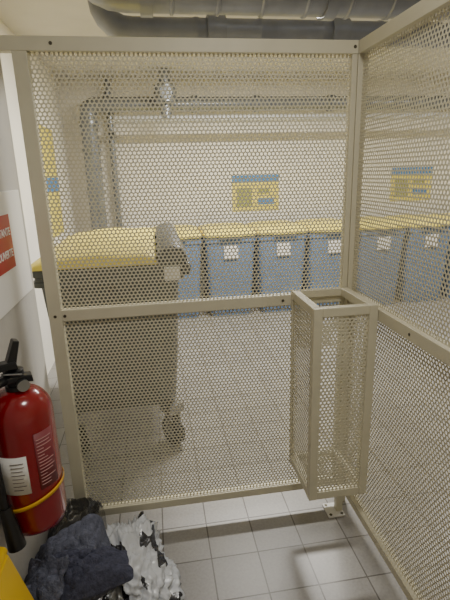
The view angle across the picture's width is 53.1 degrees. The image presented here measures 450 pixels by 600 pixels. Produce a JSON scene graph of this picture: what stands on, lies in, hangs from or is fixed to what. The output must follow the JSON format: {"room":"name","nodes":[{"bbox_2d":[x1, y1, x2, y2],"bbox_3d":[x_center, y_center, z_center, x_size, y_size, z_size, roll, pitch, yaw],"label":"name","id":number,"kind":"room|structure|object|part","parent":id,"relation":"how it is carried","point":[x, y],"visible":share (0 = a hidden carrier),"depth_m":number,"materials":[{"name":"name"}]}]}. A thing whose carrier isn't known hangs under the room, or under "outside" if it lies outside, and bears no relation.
{"room":"garbage room","nodes":[
{"label":"garbage room","id":0,"kind":"room"},
{"bbox_2d":[0,58,50,580],"bbox_3d":[-0.788,0.155,0.450,0.450,2.600,2.720,-4,16,-8],"label":"wall","id":1,"kind":"structure","parent":0,"point":[21,323],"depth_m":1.61,"materials":[{"name":"paint"}]},
{"bbox_2d":[0,190,32,319],"bbox_3d":[-0.728,-0.163,1.493,0.008,0.380,0.495,-4,16,-8],"label":"safety sign","id":2,"kind":"object","parent":1,"relation":"attached to","point":[15,274],"visible":1,"depth_m":1.56,"materials":[{"name":"white paper"}]},
{"bbox_3d":[-0.715,-0.167,1.415,0.001,0.180,0.305,-4,16,-8],"label":"red panel","id":3,"kind":"part","parent":2,"relation":"part of","materials":[{"name":"red plastic"}]},
{"bbox_2d":[0,338,66,553],"bbox_3d":[-0.575,0.380,1.256,0.180,0.567,0.207,12,21,39],"label":"fire extinguisher","id":4,"kind":"object","parent":1,"relation":"attached to","point":[33,500],"visible":1,"depth_m":1.21,"materials":[{"name":"red metal"}]},
{"bbox_3d":[-0.599,0.189,1.177,0.106,0.045,0.032,-11,18,-30],"label":"squeeze lever","id":5,"kind":"part","parent":4,"relation":"part of","materials":[{"name":"black plastic"}]},
{"bbox_3d":[-0.587,0.221,1.198,0.140,0.035,0.034,-10,18,-28],"label":"carry handle","id":6,"kind":"part","parent":4,"relation":"part of","materials":[{"name":"black plastic"}]},
{"bbox_2d":[0,20,75,374],"bbox_3d":[-1.358,-0.333,2.234,0.100,2.600,6.550,-4,16,-8],"label":"wall","id":7,"kind":"structure","parent":0,"point":[6,58],"depth_m":3.53,"materials":[{"name":"paint"}]},
{"bbox_2d":[39,125,63,237],"bbox_3d":[-1.647,-1.105,4.257,0.008,1.000,0.700,-4,16,-8],"label":"banner","id":8,"kind":"object","parent":7,"relation":"attached to","point":[42,130],"visible":0.39,"depth_m":4.31,"materials":[{"name":"yellow paper"}]},
{"bbox_2d":[103,77,122,227],"bbox_3d":[-1.277,-1.210,5.328,0.068,2.598,0.070,-4,16,-8],"label":"pipe","id":9,"kind":"object","parent":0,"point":[105,80],"visible":0.16,"depth_m":5.20,"materials":[{"name":"silver metal"}]},
{"bbox_2d":[0,0,449,79],"bbox_3d":[1.666,-1.845,2.307,6.600,0.100,6.950,-4,16,-8],"label":"ceiling","id":10,"kind":"structure","parent":0,"point":[22,17],"depth_m":3.49,"materials":[{"name":"paint"}]},
{"bbox_2d":[87,0,449,48],"bbox_3d":[1.817,-1.704,2.692,5.118,0.386,0.156,-4,16,-8],"label":"duct","id":11,"kind":"object","parent":10,"relation":"attached to","point":[113,24],"visible":0.52,"depth_m":2.41,"materials":[{"name":"silver metal"}]},
{"bbox_2d":[89,0,449,20],"bbox_3d":[1.883,-1.661,2.420,5.356,0.324,0.232,-4,16,-8],"label":"duct","id":12,"kind":"object","parent":10,"relation":"attached to","point":[323,10],"visible":0.9,"depth_m":2.17,"materials":[{"name":"silver metal"}]},
{"bbox_2d":[114,68,449,122],"bbox_3d":[1.422,-2.285,5.018,5.250,0.512,0.260,-4,16,-8],"label":"pipe","id":13,"kind":"object","parent":10,"relation":"hanging from","point":[159,71],"visible":0.37,"depth_m":4.82,"materials":[{"name":"silver metal"}]},
{"bbox_3d":[1.426,-2.074,5.088,5.250,0.068,0.070,-4,16,-8],"label":"pipe arm","id":14,"kind":"part","parent":13,"relation":"part of"},
{"bbox_2d":[47,296,449,599],"bbox_3d":[1.740,0.704,3.028,6.600,0.001,6.950,-4,16,-8],"label":"floor","id":15,"kind":"structure","parent":0,"point":[285,545],"depth_m":2.12,"materials":[{"name":"tile"}]},
{"bbox_2d":[0,547,33,599],"bbox_3d":[-0.498,0.973,1.156,0.203,0.626,0.280,-4,16,-8],"label":"sign","id":16,"kind":"object","parent":15,"relation":"on","point":[12,586],"visible":1,"depth_m":1.16,"materials":[{"name":"yellow plastic"}]},
{"bbox_2d":[47,497,106,539],"bbox_3d":[-0.570,0.981,1.652,0.191,0.339,0.620,-4,16,-8],"label":"bag","id":17,"kind":"object","parent":15,"relation":"on","point":[76,509],"visible":0.26,"depth_m":1.77,"materials":[{"name":"black plastic"}]},
{"bbox_2d":[24,514,124,599],"bbox_3d":[-0.504,0.882,1.495,0.312,0.146,0.249,-12,19,-33],"label":"folded towel","id":18,"kind":"object","parent":17,"relation":"on","point":[90,532],"visible":0.3,"depth_m":1.54,"materials":[{"name":"grey fabric"}]},
{"bbox_2d":[52,546,133,599],"bbox_3d":[-0.436,0.852,1.420,0.273,0.096,0.141,-8,17,-23],"label":"folded towel","id":19,"kind":"object","parent":18,"relation":"on","point":[93,572],"visible":0.77,"depth_m":1.41,"materials":[{"name":"grey fabric"}]},
{"bbox_2d":[25,553,69,599],"bbox_3d":[-0.553,0.853,1.353,0.165,0.130,0.122,1,16,10],"label":"folded towel","id":20,"kind":"object","parent":19,"relation":"on","point":[45,577],"visible":0.86,"depth_m":1.34,"materials":[{"name":"grey fabric"}]},
{"bbox_2d":[31,222,190,454],"bbox_3d":[-0.644,0.173,2.928,0.807,1.208,1.262,-4,16,-8],"label":"waste container","id":21,"kind":"object","parent":15,"relation":"on","point":[36,266],"visible":0.43,"depth_m":2.39,"materials":[{"name":"plastic"}]},
{"bbox_3d":[-0.746,-0.352,2.775,0.635,0.065,1.244,-4,16,-8],"label":"lid","id":22,"kind":"part","parent":21,"relation":"part of","materials":[{"name":"yellow plastic"}]},
{"bbox_3d":[-0.215,-0.164,2.347,0.066,0.070,0.040,-4,16,-8],"label":"handle","id":23,"kind":"part","parent":21,"relation":"part of","materials":[{"name":"plastic"}]},
{"bbox_2d":[98,511,184,599],"bbox_3d":[-0.311,1.028,1.683,0.314,0.217,0.671,-4,16,-8],"label":"plastic bag","id":24,"kind":"object","parent":15,"relation":"on","point":[156,576],"visible":0.63,"depth_m":1.73,"materials":[{"name":"white plastic"}]},
{"bbox_2d":[152,225,201,319],"bbox_3d":[-0.557,-0.330,5.113,0.566,0.981,0.810,-4,16,-8],"label":"bin","id":25,"kind":"object","parent":15,"relation":"on","point":[183,228],"visible":0.23,"depth_m":4.82,"materials":[{"name":"blue plastic"}]},
{"bbox_3d":[-0.567,-0.757,4.977,0.566,0.085,0.735,-4,16,-8],"label":"lid","id":26,"kind":"part","parent":25,"relation":"part of","materials":[{"name":"yellow plastic"}]},
{"bbox_2d":[198,223,256,317],"bbox_3d":[0.017,-0.367,5.186,0.566,0.981,0.810,-4,16,-8],"label":"bin","id":27,"kind":"object","parent":15,"relation":"on","point":[234,226],"visible":0.32,"depth_m":4.85,"materials":[{"name":"plastic"}]},
{"bbox_3d":[0.007,-0.794,5.049,0.566,0.085,0.735,-4,16,-8],"label":"lid","id":28,"kind":"part","parent":27,"relation":"part of","materials":[{"name":"yellow plastic"}]},
{"bbox_2d":[79,94,449,229],"bbox_3d":[1.213,-1.245,5.579,5.646,2.390,0.212,-4,16,-8],"label":"pipe","id":29,"kind":"object","parent":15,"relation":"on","point":[195,96],"visible":0.38,"depth_m":5.06,"materials":[{"name":"silver metal"}]},
{"bbox_2d":[248,220,307,312],"bbox_3d":[0.588,-0.410,5.280,0.566,0.981,0.810,-4,16,-8],"label":"bin","id":30,"kind":"object","parent":15,"relation":"on","point":[269,224],"visible":0.37,"depth_m":4.95,"materials":[{"name":"plastic"}]},
{"bbox_3d":[0.578,-0.837,5.144,0.566,0.085,0.735,-4,16,-8],"label":"lid","id":31,"kind":"part","parent":30,"relation":"part of","materials":[{"name":"yellow plastic"}]},
{"bbox_2d":[295,218,341,306],"bbox_3d":[1.162,-0.448,5.356,0.566,0.981,0.810,-4,16,-8],"label":"bin","id":32,"kind":"object","parent":15,"relation":"on","point":[336,221],"visible":0.23,"depth_m":5.02,"materials":[{"name":"plastic"}]},
{"bbox_3d":[1.152,-0.875,5.219,0.566,0.085,0.735,-4,16,-8],"label":"lid","id":33,"kind":"part","parent":32,"relation":"part of","materials":[{"name":"yellow plastic"}]},
{"bbox_2d":[289,287,378,517],"bbox_3d":[0.429,0.507,1.884,0.244,1.075,0.273,-4,16,-8],"label":"box","id":34,"kind":"object","parent":15,"relation":"on","point":[361,305],"visible":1,"depth_m":1.75,"materials":[{"name":"beige paint"}]},
{"bbox_3d":[0.512,0.991,2.125,0.079,0.008,0.090,-4,16,-8],"label":"plate","id":35,"kind":"part","parent":34,"relation":"part of","materials":[{"name":"white paint"}]},
{"bbox_3d":[0.530,0.859,2.091,0.030,0.264,0.030,-4,16,-8],"label":"foot post","id":36,"kind":"part","parent":34,"relation":"part of","materials":[{"name":"beige metal"}]},
{"bbox_2d":[341,216,407,304],"bbox_3d":[1.733,-0.491,5.447,0.566,0.981,0.810,-4,16,-8],"label":"bin","id":37,"kind":"object","parent":15,"relation":"on","point":[364,216],"visible":0.25,"depth_m":5.12,"materials":[{"name":"plastic"}]},
{"bbox_3d":[1.723,-0.918,5.311,0.566,0.085,0.735,-4,16,-8],"label":"lid","id":38,"kind":"part","parent":37,"relation":"part of","materials":[{"name":"yellow plastic"}]},
{"bbox_2d":[341,0,449,599],"bbox_3d":[0.646,0.205,1.229,0.042,2.000,1.510,-4,16,-8],"label":"screen","id":39,"kind":"object","parent":15,"relation":"on","point":[422,12],"visible":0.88,"depth_m":1.48,"materials":[{"name":"beige paint"}]},
{"bbox_2d":[0,35,358,514],"bbox_3d":[-0.120,0.008,1.821,1.276,1.900,0.042,-4,16,-8],"label":"partition","id":40,"kind":"object","parent":39,"relation":"attached to","point":[21,47],"visible":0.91,"depth_m":1.75,"materials":[{"name":"beige paint"}]},
{"bbox_3d":[-0.146,-0.884,1.569,1.276,0.045,0.040,-4,16,-8],"label":"rail","id":41,"kind":"part","parent":40,"relation":"part of","materials":[{"name":"beige metal"}]},
{"bbox_3d":[-0.071,0.019,1.833,1.136,0.044,0.040,-4,16,-8],"label":"rail","id":42,"kind":"part","parent":40,"relation":"part of","materials":[{"name":"beige metal"}]},
{"bbox_3d":[-0.045,0.901,2.082,1.136,0.035,0.040,-4,16,-8],"label":"rail","id":43,"kind":"part","parent":40,"relation":"part of","materials":[{"name":"beige metal"}]},
{"bbox_3d":[0.533,0.010,1.929,0.040,2.000,0.040,-4,16,-8],"label":"corner post","id":44,"kind":"part","parent":39,"relation":"part of","materials":[{"name":"beige metal"}]},
{"bbox_3d":[0.672,1.054,1.470,0.040,0.035,1.430,-4,16,-8],"label":"rail","id":45,"kind":"part","parent":39,"relation":"part of","materials":[{"name":"beige metal"}]},
{"bbox_3d":[0.646,0.171,1.220,0.040,0.044,1.430,-4,16,-8],"label":"rail","id":46,"kind":"part","parent":39,"relation":"part of","materials":[{"name":"beige metal"}]},
{"bbox_3d":[0.620,-0.735,0.963,0.040,0.045,1.430,-4,16,-8],"label":"rail","id":47,"kind":"part","parent":39,"relation":"part of","materials":[{"name":"beige metal"}]},
{"bbox_2d":[385,214,449,302],"bbox_3d":[2.306,-0.531,5.530,0.566,0.981,0.810,-4,16,-8],"label":"bin","id":48,"kind":"object","parent":15,"relation":"on","point":[415,214],"visible":0.22,"depth_m":5.22,"materials":[{"name":"plastic"}]},
{"bbox_3d":[2.296,-0.958,5.394,0.566,0.085,0.735,-4,16,-8],"label":"lid","id":49,"kind":"part","parent":48,"relation":"part of","materials":[{"name":"yellow plastic"}]},
{"bbox_2d":[430,213,449,298],"bbox_3d":[2.882,-0.565,5.592,0.566,0.981,0.810,-4,16,-8],"label":"bin","id":50,"kind":"object","parent":15,"relation":"on","point":[442,213],"visible":0.03,"depth_m":5.45,"materials":[{"name":"plastic"}]},
{"bbox_2d":[58,79,449,295],"bbox_3d":[1.186,-1.427,5.839,6.600,2.600,0.100,-4,16,-8],"label":"wall","id":51,"kind":"structure","parent":0,"point":[59,80],"depth_m":5.52,"materials":[{"name":"paint"}]},
{"bbox_2d":[232,174,278,211],"bbox_3d":[0.385,-1.347,5.673,0.600,0.440,0.008,-4,16,-8],"label":"poster","id":52,"kind":"object","parent":51,"relation":"attached to","point":[277,175],"visible":0.41,"depth_m":5.67,"materials":[{"name":"yellow paper"}]},
{"bbox_2d":[390,167,432,200],"bbox_3d":[2.468,-1.535,5.960,0.580,0.430,0.008,-4,16,-8],"label":"poster","id":53,"kind":"object","parent":51,"relation":"attached to","point":[403,167],"visible":0.19,"depth_m":5.96,"materials":[{"name":"yellow paper"}]}
]}

